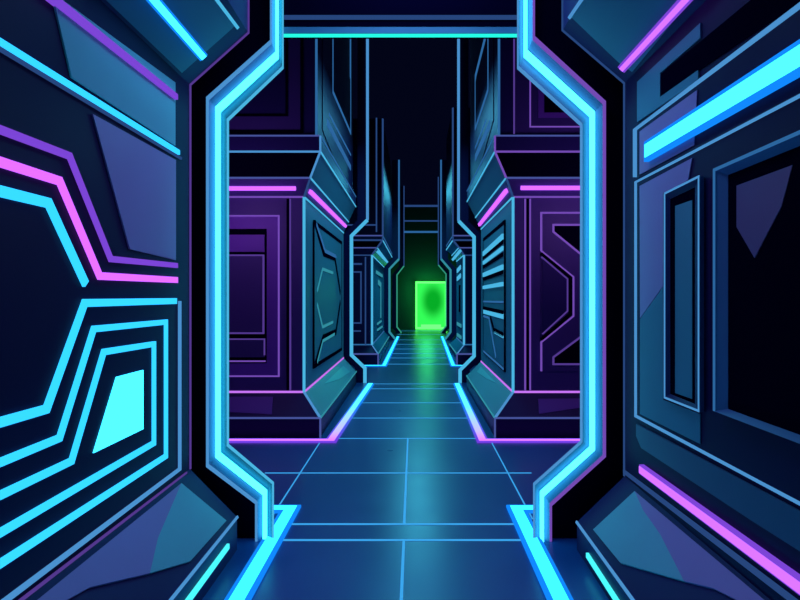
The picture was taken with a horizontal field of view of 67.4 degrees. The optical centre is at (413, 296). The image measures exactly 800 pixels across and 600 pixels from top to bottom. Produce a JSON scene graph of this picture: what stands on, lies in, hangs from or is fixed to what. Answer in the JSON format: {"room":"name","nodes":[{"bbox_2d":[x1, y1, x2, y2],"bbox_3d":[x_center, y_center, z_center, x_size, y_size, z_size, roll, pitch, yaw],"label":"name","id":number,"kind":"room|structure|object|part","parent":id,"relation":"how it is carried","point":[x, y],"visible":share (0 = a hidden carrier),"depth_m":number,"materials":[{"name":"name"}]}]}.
{"room":"spaceship corridor","nodes":[
{"label":"spaceship corridor","id":0,"kind":"room"},
{"bbox_2d":[0,0,188,599],"bbox_3d":[-1.615,-0.120,1.180,0.570,2.280,4.760,0,0,0],"label":"wall","id":1,"kind":"structure","parent":0,"point":[42,293],"depth_m":2.31,"materials":[{"name":"blue metal"}]},
{"bbox_2d":[0,185,88,286],"bbox_3d":[-1.323,-0.200,2.050,0.012,0.318,0.764,0,0,0],"label":"strip","id":2,"kind":"object","parent":1,"relation":"attached to","point":[5,192],"visible":1,"depth_m":2.20,"materials":[{"name":"teal plastic"}]},
{"bbox_2d":[0,341,155,537],"bbox_3d":[-1.323,0.495,2.368,0.012,0.549,1.399,0,0,0],"label":"strip","id":3,"kind":"object","parent":1,"relation":"attached to","point":[7,528],"visible":1,"depth_m":2.39,"materials":[{"name":"blue plastic"}]},
{"bbox_2d":[0,319,167,568],"bbox_3d":[-1.323,0.493,2.442,0.012,0.748,1.547,0,0,0],"label":"strip","id":4,"kind":"object","parent":1,"relation":"attached to","point":[6,559],"visible":1,"depth_m":2.38,"materials":[{"name":"blue plastic"}]},
{"bbox_2d":[0,298,176,427],"bbox_3d":[-1.323,0.213,2.502,0.012,0.413,1.669,0,0,0],"label":"strip","id":5,"kind":"object","parent":1,"relation":"attached to","point":[13,418],"visible":1,"depth_m":2.29,"materials":[{"name":"blue plastic"}]},
{"bbox_2d":[0,156,177,282],"bbox_3d":[-1.323,-0.261,2.510,0.012,0.377,1.683,0,0,0],"label":"strip","id":6,"kind":"object","parent":1,"relation":"attached to","point":[5,163],"visible":1,"depth_m":2.35,"materials":[{"name":"pink plastic"}]},
{"bbox_2d":[0,125,177,267],"bbox_3d":[-1.323,-0.354,2.510,0.012,0.403,1.683,0,0,0],"label":"strip","id":7,"kind":"object","parent":1,"relation":"attached to","point":[10,133],"visible":1,"depth_m":2.39,"materials":[{"name":"purple plastic"}]},
{"bbox_2d":[0,38,179,154],"bbox_3d":[-1.323,-0.814,2.524,0.012,0.027,1.711,0,0,0],"label":"strip","id":8,"kind":"object","parent":1,"relation":"attached to","point":[4,44],"visible":1,"depth_m":2.38,"materials":[{"name":"blue plastic"}]},
{"bbox_2d":[0,46,181,159],"bbox_3d":[-1.324,-0.791,2.547,0.012,0.019,1.727,0,0,0],"label":"trim","id":9,"kind":"structure","parent":1,"relation":"attached to","point":[2,50],"depth_m":2.36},
{"bbox_2d":[1,301,181,599],"bbox_3d":[-1.323,0.508,2.540,0.014,0.970,1.713,0,0,0],"label":"trim","id":10,"kind":"structure","parent":1,"relation":"attached to","point":[26,584],"depth_m":2.85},
{"bbox_2d":[19,472,186,599],"bbox_3d":[-1.326,1.028,2.592,0.008,0.023,1.816,0,0,0],"label":"trim","id":11,"kind":"structure","parent":1,"relation":"attached to","point":[81,553],"depth_m":2.46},
{"bbox_2d":[46,0,177,99],"bbox_3d":[-1.317,-1.095,2.704,0.026,0.051,1.224,0,0,0],"label":"strip","id":12,"kind":"object","parent":1,"relation":"attached to","point":[61,5],"visible":1,"depth_m":2.57,"materials":[{"name":"purple plastic"}]},
{"bbox_2d":[53,0,174,145],"bbox_3d":[-1.326,-1.014,2.759,0.008,0.349,1.135,0,0,0],"label":"wall panel","id":13,"kind":"object","parent":1,"relation":"attached to","point":[90,63],"visible":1,"depth_m":2.67,"materials":[{"name":"blue metal"}]},
{"bbox_2d":[93,370,142,452],"bbox_3d":[-1.327,0.501,2.710,0.006,0.290,0.454,0,0,0],"label":"light plate","id":14,"kind":"object","parent":1,"relation":"attached to","point":[123,416],"visible":1,"depth_m":2.73,"materials":[{"name":"blue plastic"}]},
{"bbox_2d":[25,469,236,599],"bbox_3d":[-1.475,1.260,1.180,0.850,0.480,4.760,0,0,0],"label":"baseboard","id":15,"kind":"structure","parent":1,"relation":"attached to","point":[161,585],"depth_m":2.74,"materials":[{"name":"blue metal"}]},
{"bbox_2d":[38,483,225,599],"bbox_3d":[-1.186,1.159,2.670,0.237,0.241,1.494,0,0,0],"label":"base panel","id":16,"kind":"object","parent":1,"relation":"attached to","point":[177,527],"visible":1,"depth_m":2.77,"materials":[{"name":"blue metal"}]},
{"bbox_2d":[91,114,175,259],"bbox_3d":[-1.326,-0.483,2.902,0.008,0.556,0.862,0,0,0],"label":"wall panel","id":17,"kind":"object","parent":1,"relation":"attached to","point":[142,178],"visible":1,"depth_m":2.91,"materials":[{"name":"blue metal"}]},
{"bbox_2d":[107,0,239,72],"bbox_3d":[-1.158,-1.408,2.914,0.320,0.286,1.040,0,0,0],"label":"wall panel","id":18,"kind":"object","parent":1,"relation":"attached to","point":[207,21],"visible":0.9,"depth_m":3.07,"materials":[{"name":"blue metal"}]},
{"bbox_2d":[146,0,207,60],"bbox_3d":[-1.190,-1.357,2.909,0.073,0.071,0.912,0,0,0],"label":"light bar","id":19,"kind":"object","parent":18,"relation":"attached to","point":[159,6],"visible":1,"depth_m":2.98,"materials":[{"name":"blue plastic"}]},
{"bbox_2d":[101,0,247,83],"bbox_3d":[-1.442,-1.930,1.180,0.915,1.340,4.760,0,0,0],"label":"trim","id":20,"kind":"structure","parent":1,"relation":"attached to","point":[238,9],"depth_m":3.44,"materials":[{"name":"blue metal"}]},
{"bbox_2d":[169,515,238,599],"bbox_3d":[-1.046,1.303,1.180,0.013,0.016,4.760,0,0,0],"label":"trim","id":21,"kind":"structure","parent":1,"relation":"attached to","point":[206,555],"depth_m":2.95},
{"bbox_2d":[185,544,229,599],"bbox_3d":[-1.042,1.400,2.859,0.015,0.035,1.014,0,0,0],"label":"light bar","id":22,"kind":"object","parent":1,"relation":"attached to","point":[226,548],"visible":1,"depth_m":3.02,"materials":[{"name":"blue plastic"}]},
{"bbox_2d":[189,0,249,468],"bbox_3d":[-1.157,-0.790,3.558,0.361,3.620,0.012,0,0,0],"label":"trim","id":23,"kind":"structure","parent":1,"relation":"attached to","point":[248,32],"depth_m":3.55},
{"bbox_2d":[190,0,269,537],"bbox_3d":[-2.029,-0.600,3.780,2.341,4.200,0.100,0,0,0],"label":"wall","id":24,"kind":"structure","parent":0,"point":[259,35],"depth_m":3.73,"materials":[{"name":"black metal"}]},
{"bbox_2d":[202,329,608,599],"bbox_3d":[0.000,1.573,13.900,6.800,0.153,30.200,0,0,0],"label":"floor","id":25,"kind":"structure","parent":0,"point":[407,503],"depth_m":4.40,"materials":[{"name":"blue tile"}]},
{"bbox_2d":[224,505,300,599],"bbox_3d":[-0.913,1.489,1.891,0.214,0.022,4.782,0,0,0],"label":"floor light","id":26,"kind":"object","parent":25,"relation":"on","point":[251,576],"visible":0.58,"depth_m":3.40,"materials":[{"name":"blue plastic"}]},
{"bbox_2d":[229,39,356,437],"bbox_3d":[-2.068,-2.250,8.393,2.164,7.500,4.014,0,0,0],"label":"wall","id":27,"kind":"structure","parent":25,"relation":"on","point":[292,198],"depth_m":6.59,"materials":[{"name":"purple metal"}]},
{"bbox_3d":[-2.127,-0.028,6.583,1.554,2.101,0.034,0,0,0],"label":"panel","id":28,"kind":"part","parent":27,"relation":"part of","materials":[{"name":"purple metal"}]},
{"bbox_3d":[-2.014,-2.693,6.438,1.649,1.859,0.024,0,0,0],"label":"panel","id":29,"kind":"part","parent":27,"relation":"part of","materials":[{"name":"metal"}]},
{"bbox_3d":[-2.069,-1.409,8.344,2.162,0.638,3.912,0,0,0],"label":"cornice","id":30,"kind":"part","parent":27,"relation":"part of","materials":[{"name":"blue metal"}]},
{"bbox_3d":[-1.200,-0.025,8.567,0.020,1.823,2.807,0,0,0],"label":"panel","id":31,"kind":"part","parent":27,"relation":"part of","materials":[{"name":"teal metal"}]},
{"bbox_3d":[-1.042,-2.986,8.358,0.016,2.789,3.021,0,0,0],"label":"panel","id":32,"kind":"part","parent":27,"relation":"part of","materials":[{"name":"blue metal"}]},
{"bbox_2d":[229,383,373,442],"bbox_3d":[-1.643,1.489,8.231,1.915,0.022,4.142,0,0,0],"label":"floor light","id":33,"kind":"object","parent":25,"relation":"on","point":[333,437],"visible":0.77,"depth_m":6.50,"materials":[{"name":"purple plastic"}]},
{"bbox_2d":[344,118,391,364],"bbox_3d":[-1.883,-1.226,16.088,2.434,5.453,5.824,0,0,0],"label":"wall","id":34,"kind":"structure","parent":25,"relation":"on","point":[372,244],"depth_m":13.50,"materials":[{"name":"blue metal"}]},
{"bbox_3d":[-1.371,0.146,13.490,0.589,2.092,0.020,0,0,0],"label":"panel","id":35,"kind":"part","parent":34,"relation":"part of","materials":[{"name":"metal"}]},
{"bbox_3d":[-1.224,-2.694,13.240,0.821,2.518,0.020,0,0,0],"label":"panel","id":36,"kind":"part","parent":34,"relation":"part of","materials":[{"name":"teal metal"}]},
{"bbox_3d":[-1.883,-1.146,16.038,2.434,0.436,5.724,0,0,0],"label":"cornice","id":37,"kind":"part","parent":34,"relation":"part of","materials":[{"name":"blue metal"}]},
{"bbox_3d":[-0.935,0.117,16.320,0.020,1.558,2.798,0,0,0],"label":"panel","id":38,"kind":"part","parent":34,"relation":"part of","materials":[{"name":"blue metal"}]},
{"bbox_2d":[365,336,398,366],"bbox_3d":[-0.810,1.489,17.720,0.490,0.022,9.562,0,0,0],"label":"floor light","id":39,"kind":"object","parent":25,"relation":"on","point":[388,356],"visible":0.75,"depth_m":14.82,"materials":[{"name":"teal plastic"}]},
{"bbox_2d":[206,0,605,541],"bbox_3d":[-0.049,-0.456,3.726,2.453,3.912,0.108,0,0,0],"label":"frame","id":40,"kind":"object","parent":25,"relation":"on","point":[289,19],"visible":0.93,"depth_m":3.69,"materials":[{"name":"blue metal"}]},
{"bbox_3d":[-1.038,-0.437,3.705,0.475,3.874,0.050,0,0,0],"label":"frame","id":41,"kind":"part","parent":40,"relation":"part of","materials":[{"name":"blue metal"}]},
{"bbox_3d":[0.905,-0.437,3.705,0.546,3.874,0.050,0,0,0],"label":"frame","id":42,"kind":"part","parent":40,"relation":"part of","materials":[{"name":"blue metal"}]},
{"bbox_2d":[344,39,480,382],"bbox_3d":[-0.022,-2.374,10.575,2.494,7.748,0.210,0,0,0],"label":"frame","id":43,"kind":"object","parent":25,"relation":"on","point":[362,44],"visible":0.9,"depth_m":10.50,"materials":[{"name":"blue metal"}]},
{"bbox_3d":[-1.041,-2.374,10.590,0.455,7.748,0.180,0,0,0],"label":"frame","id":44,"kind":"part","parent":43,"relation":"part of","materials":[{"name":"blue metal"}]},
{"bbox_3d":[1.002,-2.374,10.590,0.446,7.748,0.180,0,0,0],"label":"frame","id":45,"kind":"part","parent":43,"relation":"part of","materials":[{"name":"blue metal"}]},
{"bbox_2d":[384,160,455,339],"bbox_3d":[0.209,-1.631,20.975,2.612,6.282,0.210,0,0,0],"label":"frame","id":46,"kind":"object","parent":25,"relation":"on","point":[395,163],"visible":0.76,"depth_m":20.90,"materials":[{"name":"blue metal"}]},
{"bbox_3d":[-0.810,-1.636,20.990,0.575,6.272,0.180,0,0,0],"label":"frame","id":47,"kind":"part","parent":46,"relation":"part of","materials":[{"name":"blue metal"}]},
{"bbox_3d":[1.228,-1.636,20.990,0.575,6.272,0.180,0,0,0],"label":"frame","id":48,"kind":"part","parent":46,"relation":"part of","materials":[{"name":"blue metal"}]},
{"bbox_2d":[392,177,448,332],"bbox_3d":[0.312,-1.750,25.060,2.458,6.500,0.240,0,0,0],"label":"frame","id":49,"kind":"object","parent":25,"relation":"on","point":[401,261],"visible":0.88,"depth_m":25.00,"materials":[{"name":"blue metal"}]},
{"bbox_3d":[-0.667,-1.562,25.090,0.500,6.125,0.180,0,0,0],"label":"frame","id":50,"kind":"part","parent":49,"relation":"part of","materials":[{"name":"blue metal"}]},
{"bbox_3d":[1.277,-1.750,25.090,0.529,6.500,0.180,0,0,0],"label":"frame","id":51,"kind":"part","parent":49,"relation":"part of","materials":[{"name":"blue metal"}]},
{"bbox_2d":[441,336,461,366],"bbox_3d":[1.020,1.489,17.718,0.261,0.022,9.563,0,0,1],"label":"floor light","id":52,"kind":"object","parent":25,"relation":"on","point":[450,358],"visible":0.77,"depth_m":15.16,"materials":[{"name":"blue plastic"}]},
{"bbox_2d":[446,107,480,364],"bbox_3d":[1.967,-1.340,14.636,2.267,5.680,2.924,0,0,0],"label":"wall","id":53,"kind":"structure","parent":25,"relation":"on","point":[458,241],"depth_m":13.50,"materials":[{"name":"blue metal"}]},
{"bbox_3d":[1.967,-1.146,14.538,2.267,0.436,2.725,0,0,0],"label":"cornice","id":54,"kind":"part","parent":53,"relation":"part of","materials":[{"name":"blue metal"}]},
{"bbox_3d":[1.115,0.121,14.865,0.020,1.778,1.309,0,0,0],"label":"panel","id":55,"kind":"part","parent":53,"relation":"part of","materials":[{"name":"blue metal"}]},
{"bbox_2d":[453,383,579,442],"bbox_3d":[1.625,1.489,8.230,1.950,0.022,4.140,0,0,0],"label":"floor light","id":56,"kind":"object","parent":25,"relation":"on","point":[480,436],"visible":0.77,"depth_m":6.52,"materials":[{"name":"purple plastic"}]},
{"bbox_2d":[466,39,579,437],"bbox_3d":[2.000,-2.250,8.118,2.301,7.500,3.465,0,0,0],"label":"wall","id":57,"kind":"structure","parent":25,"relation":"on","point":[523,191],"depth_m":6.59,"materials":[{"name":"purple metal"}]},
{"bbox_3d":[0.906,-2.485,7.997,0.016,1.711,2.285,0,0,0],"label":"panel","id":58,"kind":"part","parent":57,"relation":"part of","materials":[{"name":"blue metal"}]},
{"bbox_2d":[483,220,505,371],"bbox_3d":[1.075,-0.012,8.245,0.030,1.814,2.245,0,0,0],"label":"vent","id":59,"kind":"object","parent":57,"relation":"attached to","point":[494,241],"depth_m":7.94,"materials":[{"name":"blue metal"}]},
{"bbox_3d":[2.001,-1.409,8.069,2.298,0.638,3.362,0,0,0],"label":"cornice","id":60,"kind":"part","parent":57,"relation":"part of","materials":[{"name":"purple metal"}]},
{"bbox_3d":[2.017,-2.677,6.439,1.900,1.892,0.022,0,0,0],"label":"panel","id":61,"kind":"part","parent":57,"relation":"part of","materials":[{"name":"metal"}]},
{"bbox_3d":[2.124,-0.028,6.586,1.823,2.101,0.028,0,0,0],"label":"panel","id":62,"kind":"part","parent":57,"relation":"part of","materials":[{"name":"purple metal"}]},
{"bbox_2d":[506,505,573,599],"bbox_3d":[0.769,1.489,1.891,0.222,0.022,4.782,0,0,0],"label":"floor light","id":63,"kind":"object","parent":25,"relation":"on","point":[553,586],"visible":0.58,"depth_m":3.42,"materials":[{"name":"blue plastic"}]},
{"bbox_2d":[384,207,455,328],"bbox_3d":[0.100,-1.350,28.175,6.600,5.700,0.250,0,0,0],"label":"wall","id":64,"kind":"structure","parent":0,"point":[420,249],"depth_m":28.05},
{"bbox_2d":[415,281,444,328],"bbox_3d":[0.805,0.383,27.940,1.470,2.213,0.120,0,0,0],"label":"door","id":65,"kind":"structure","parent":64,"relation":"in","point":[429,295],"depth_m":27.97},
{"bbox_2d":[421,325,440,326],"bbox_3d":[0.792,1.340,27.950,0.932,0.116,0.020,0,0,0],"label":"light","id":66,"kind":"object","parent":65,"relation":"attached to","point":[421,325],"depth_m":27.94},
{"bbox_2d":[535,0,623,537],"bbox_3d":[1.959,-0.600,3.780,2.482,4.200,0.100,0,0,0],"label":"door frame","id":67,"kind":"structure","parent":0,"point":[571,507],"depth_m":3.73,"materials":[{"name":"metal"}]},
{"bbox_2d":[625,0,799,599],"bbox_3d":[1.575,-0.104,1.180,0.650,2.332,4.760,0,0,0],"label":"wall","id":68,"kind":"structure","parent":0,"point":[712,13],"depth_m":2.83,"materials":[{"name":"blue metal"}]},
{"bbox_2d":[561,0,624,475],"bbox_3d":[1.067,-0.769,3.558,0.382,3.662,0.012,0,0,0],"label":"trim","id":69,"kind":"structure","parent":68,"relation":"attached to","point":[562,30],"depth_m":3.55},
{"bbox_2d":[586,553,618,599],"bbox_3d":[0.959,1.436,2.871,0.015,0.042,0.901,0,0,0],"label":"light bar","id":70,"kind":"object","parent":68,"relation":"attached to","point":[600,575],"visible":1,"depth_m":3.04,"materials":[{"name":"blue plastic"}]},
{"bbox_2d":[575,520,634,599],"bbox_3d":[0.963,1.333,1.180,0.013,0.016,4.760,0,0,0],"label":"trim","id":71,"kind":"structure","parent":68,"relation":"attached to","point":[614,574],"depth_m":3.00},
{"bbox_2d":[567,0,676,71],"bbox_3d":[1.054,-1.432,2.805,0.370,0.317,1.215,0,0,0],"label":"wall panel","id":72,"kind":"object","parent":68,"relation":"attached to","point":[618,26],"visible":0.88,"depth_m":3.13,"materials":[{"name":"blue metal"}]},
{"bbox_2d":[618,0,692,72],"bbox_3d":[1.184,-1.298,2.859,0.068,0.067,1.066,0,0,0],"label":"light bar","id":73,"kind":"object","parent":72,"relation":"attached to","point":[678,6],"visible":1,"depth_m":2.90,"materials":[{"name":"purple plastic"}]},
{"bbox_2d":[563,0,705,81],"bbox_3d":[1.392,-1.935,1.180,1.016,1.330,4.760,0,0,0],"label":"trim","id":74,"kind":"structure","parent":68,"relation":"attached to","point":[570,26],"depth_m":3.44,"materials":[{"name":"blue metal"}]},
{"bbox_2d":[637,23,701,121],"bbox_3d":[1.246,-1.073,2.974,0.008,0.248,0.736,0,0,0],"label":"wall panel","id":75,"kind":"object","parent":68,"relation":"attached to","point":[649,98],"visible":0.92,"depth_m":3.02,"materials":[{"name":"blue metal"}]},
{"bbox_2d":[577,476,769,599],"bbox_3d":[1.433,1.281,1.180,0.933,0.438,4.760,0,0,0],"label":"baseboard","id":76,"kind":"structure","parent":68,"relation":"attached to","point":[641,584],"depth_m":2.86,"materials":[{"name":"blue metal"}]},
{"bbox_2d":[593,491,763,599],"bbox_3d":[1.118,1.182,2.627,0.244,0.236,1.420,0,0,0],"label":"base panel","id":77,"kind":"object","parent":68,"relation":"attached to","point":[636,533],"visible":1,"depth_m":2.78,"materials":[{"name":"blue metal"}]},
{"bbox_2d":[623,470,797,599],"bbox_3d":[1.244,1.009,2.549,0.012,0.069,2.012,0,0,0],"label":"trim","id":78,"kind":"structure","parent":68,"relation":"attached to","point":[739,559],"depth_m":2.43,"materials":[{"name":"blue metal"}]},
{"bbox_2d":[633,2,799,177],"bbox_3d":[1.238,-0.795,2.440,0.024,0.290,1.843,0,0,0],"label":"housing","id":79,"kind":"object","parent":68,"relation":"attached to","point":[784,31],"visible":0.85,"depth_m":2.38,"materials":[{"name":"blue metal"}]},
{"bbox_3d":[1.227,-0.782,2.929,0.004,0.234,0.662,0,0,0],"label":"plate","id":80,"kind":"part","parent":79,"relation":"part of","materials":[{"name":"blue metal"}]},
{"bbox_2d":[644,39,799,161],"bbox_3d":[1.210,-0.752,2.303,0.030,0.114,1.656,0,0,0],"label":"light bar","id":81,"kind":"object","parent":79,"relation":"attached to","point":[783,68],"visible":1,"depth_m":2.26,"materials":[{"name":"blue plastic"}]},
{"bbox_2d":[634,94,799,505],"bbox_3d":[1.242,0.010,2.445,0.017,1.323,1.833,0,0,0],"label":"wall panel","id":82,"kind":"object","parent":68,"relation":"attached to","point":[768,459],"visible":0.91,"depth_m":2.54,"materials":[{"name":"blue metal"}]},
{"bbox_2d":[664,175,703,411],"bbox_3d":[1.222,-0.013,2.731,0.022,1.010,0.362,0,0,0],"label":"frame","id":83,"kind":"object","parent":82,"relation":"attached to","point":[683,203],"visible":1,"depth_m":2.73,"materials":[{"name":"blue metal"}]},
{"bbox_3d":[1.230,0.012,2.737,0.003,0.880,0.172,0,0,0],"label":"pane","id":84,"kind":"part","parent":83,"relation":"part of","materials":[{"name":"blue glass"}]},
{"bbox_2d":[713,130,799,443],"bbox_3d":[1.218,-0.033,1.949,0.032,0.982,0.927,0,0,0],"label":"window","id":85,"kind":"structure","parent":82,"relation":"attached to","point":[756,194],"depth_m":2.15,"materials":[{"name":"black glass"}]},
{"bbox_3d":[1.230,-0.285,2.117,0.003,0.288,0.338,0,0,0],"label":"pane","id":86,"kind":"part","parent":85,"relation":"part of","materials":[{"name":"purple glass"}]},
{"bbox_2d":[636,424,799,550],"bbox_3d":[1.244,0.754,2.437,0.012,0.138,1.818,0,0,0],"label":"wall panel","id":87,"kind":"object","parent":68,"relation":"attached to","point":[781,519],"visible":1,"depth_m":2.35,"materials":[{"name":"blue metal"}]},
{"bbox_2d":[639,464,799,594],"bbox_3d":[1.234,0.927,2.383,0.030,0.066,1.755,0,0,0],"label":"light bar","id":88,"kind":"object","parent":68,"relation":"attached to","point":[773,565],"visible":1,"depth_m":2.33,"materials":[{"name":"purple plastic"}]},
{"bbox_2d":[661,0,799,95],"bbox_3d":[1.247,-1.031,2.279,0.006,0.184,1.486,0,0,0],"label":"slot cover","id":89,"kind":"object","parent":68,"relation":"attached to","point":[754,15],"visible":1,"depth_m":2.39,"materials":[{"name":"black metal"}]}
]}

